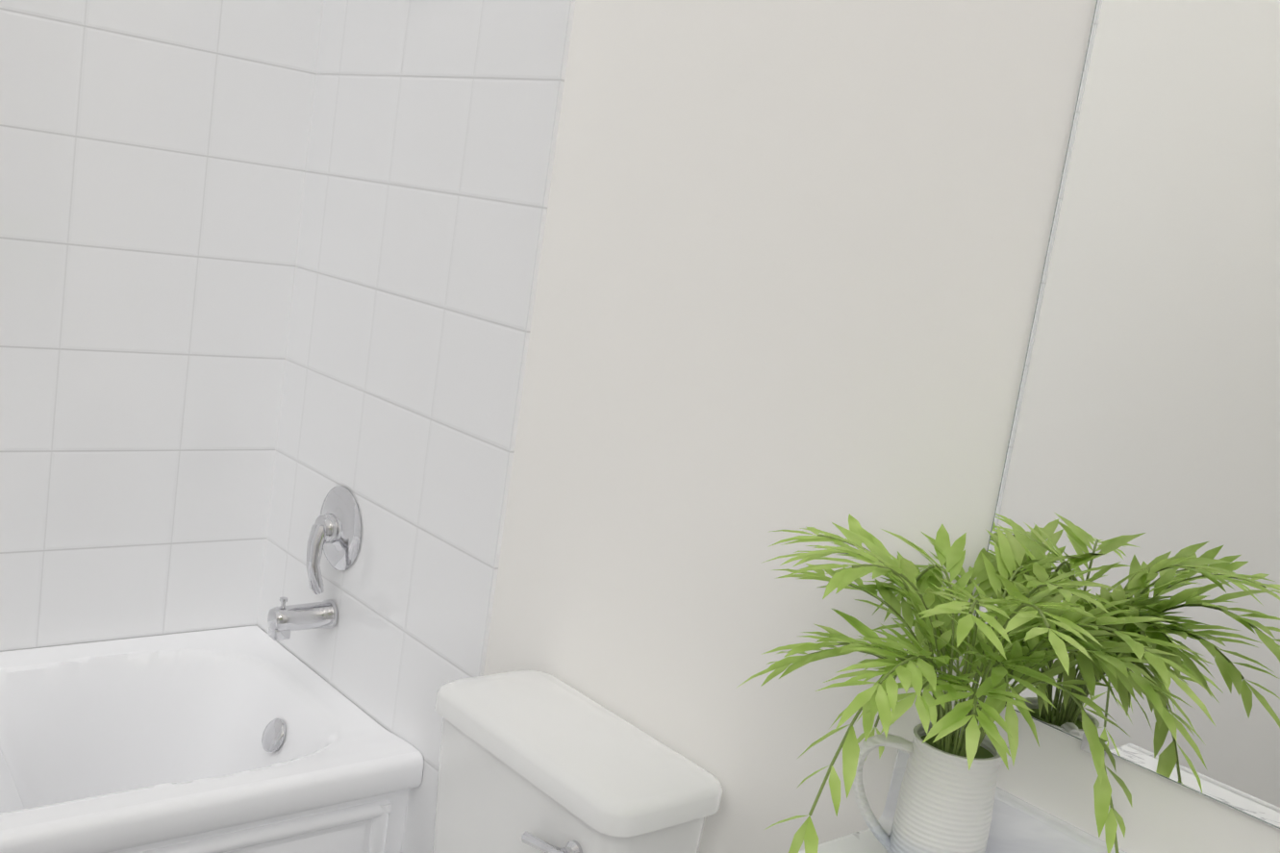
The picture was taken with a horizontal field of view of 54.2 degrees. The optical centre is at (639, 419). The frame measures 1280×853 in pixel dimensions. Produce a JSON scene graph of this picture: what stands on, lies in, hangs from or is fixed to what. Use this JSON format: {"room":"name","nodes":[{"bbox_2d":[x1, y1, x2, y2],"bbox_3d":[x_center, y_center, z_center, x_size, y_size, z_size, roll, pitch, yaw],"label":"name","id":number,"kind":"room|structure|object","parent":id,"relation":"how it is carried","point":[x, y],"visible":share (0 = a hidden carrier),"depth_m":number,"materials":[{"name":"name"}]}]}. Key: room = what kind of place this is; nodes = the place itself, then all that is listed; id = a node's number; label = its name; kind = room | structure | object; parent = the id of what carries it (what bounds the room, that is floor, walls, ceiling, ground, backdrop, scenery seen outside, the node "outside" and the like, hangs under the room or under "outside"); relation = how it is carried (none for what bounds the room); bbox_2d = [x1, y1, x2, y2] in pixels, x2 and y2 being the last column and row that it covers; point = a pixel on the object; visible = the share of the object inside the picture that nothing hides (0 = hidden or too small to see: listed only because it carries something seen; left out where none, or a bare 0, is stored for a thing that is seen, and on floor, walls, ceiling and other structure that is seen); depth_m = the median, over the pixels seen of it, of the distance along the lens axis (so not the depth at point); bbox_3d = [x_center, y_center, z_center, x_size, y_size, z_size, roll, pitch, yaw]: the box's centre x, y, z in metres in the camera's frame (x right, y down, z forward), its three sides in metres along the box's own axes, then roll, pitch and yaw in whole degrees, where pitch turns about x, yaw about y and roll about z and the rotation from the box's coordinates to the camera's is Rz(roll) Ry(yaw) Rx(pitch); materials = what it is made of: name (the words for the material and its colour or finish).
{"room":"bathroom","nodes":[
{"label":"bathroom","id":0,"kind":"room"},
{"bbox_2d":[0,0,323,652],"bbox_3d":[-1.388,-0.415,2.211,1.850,2.743,0.100,1,12,-41],"label":"wall tile","id":1,"kind":"structure","parent":0,"point":[153,156],"depth_m":2.54,"materials":[{"name":"white tile"}]},
{"bbox_2d":[483,0,1279,852],"bbox_3d":[0.562,0.025,1.305,0.100,2.743,2.174,1,12,-41],"label":"wall","id":2,"kind":"structure","parent":0,"point":[793,254],"depth_m":1.67,"materials":[{"name":"white paint"}]},
{"bbox_2d":[256,0,576,852],"bbox_3d":[-0.419,-0.302,2.425,0.108,2.743,0.876,1,12,-41],"label":"wall tiles","id":3,"kind":"structure","parent":2,"relation":"attached to","point":[432,148],"depth_m":2.34,"materials":[{"name":"white tile"}]},
{"bbox_2d":[267,597,337,640],"bbox_3d":[-0.687,0.399,2.536,0.132,0.085,0.060,1,12,-41],"label":"tub spout","id":4,"kind":"object","parent":3,"relation":"attached to","point":[284,620],"visible":1,"depth_m":2.51,"materials":[{"name":"silver metal"}]},
{"bbox_2d":[306,485,361,594],"bbox_3d":[-0.641,0.243,2.531,0.073,0.215,0.172,1,12,-41],"label":"tub valve","id":5,"kind":"object","parent":3,"relation":"attached to","point":[336,534],"visible":0.98,"depth_m":2.51,"materials":[{"name":"silver metal"}]},
{"bbox_2d":[969,0,1279,828],"bbox_3d":[0.787,-0.041,0.965,0.008,0.966,1.084,1,12,-41],"label":"mirror","id":6,"kind":"object","parent":2,"relation":"attached to","point":[1142,462],"visible":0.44,"depth_m":1.25,"materials":[{"name":"grey mirror"}]},
{"bbox_3d":[-0.616,1.276,1.305,1.850,0.050,3.150,1,12,-41],"label":"floor","id":7,"kind":"structure","parent":0,"visible":0},
{"bbox_2d":[0,625,423,852],"bbox_3d":[-1.237,0.774,2.115,1.506,0.496,0.740,1,12,-41],"label":"bathtub","id":8,"kind":"object","parent":7,"relation":"on","point":[255,739],"visible":1,"depth_m":2.46,"materials":[{"name":"white ceramic"}]},
{"bbox_2d":[432,669,722,852],"bbox_3d":[-0.352,0.827,1.682,0.740,0.789,0.454,1,12,-41],"label":"toilet","id":9,"kind":"object","parent":7,"relation":"on","point":[535,762],"visible":1,"depth_m":1.74,"materials":[{"name":"white ceramic"}]},
{"bbox_2d":[798,749,1126,852],"bbox_3d":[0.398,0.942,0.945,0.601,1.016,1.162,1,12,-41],"label":"countertop","id":10,"kind":"structure","parent":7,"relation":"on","point":[1017,825],"depth_m":1.37,"materials":[{"name":"white"}]},
{"bbox_2d":[735,514,1216,852],"bbox_3d":[0.278,0.309,1.272,0.302,0.403,0.534,1,12,-41],"label":"potted plant","id":11,"kind":"object","parent":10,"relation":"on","point":[945,801],"visible":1,"depth_m":1.25,"materials":[{"name":"plant"}]}
]}

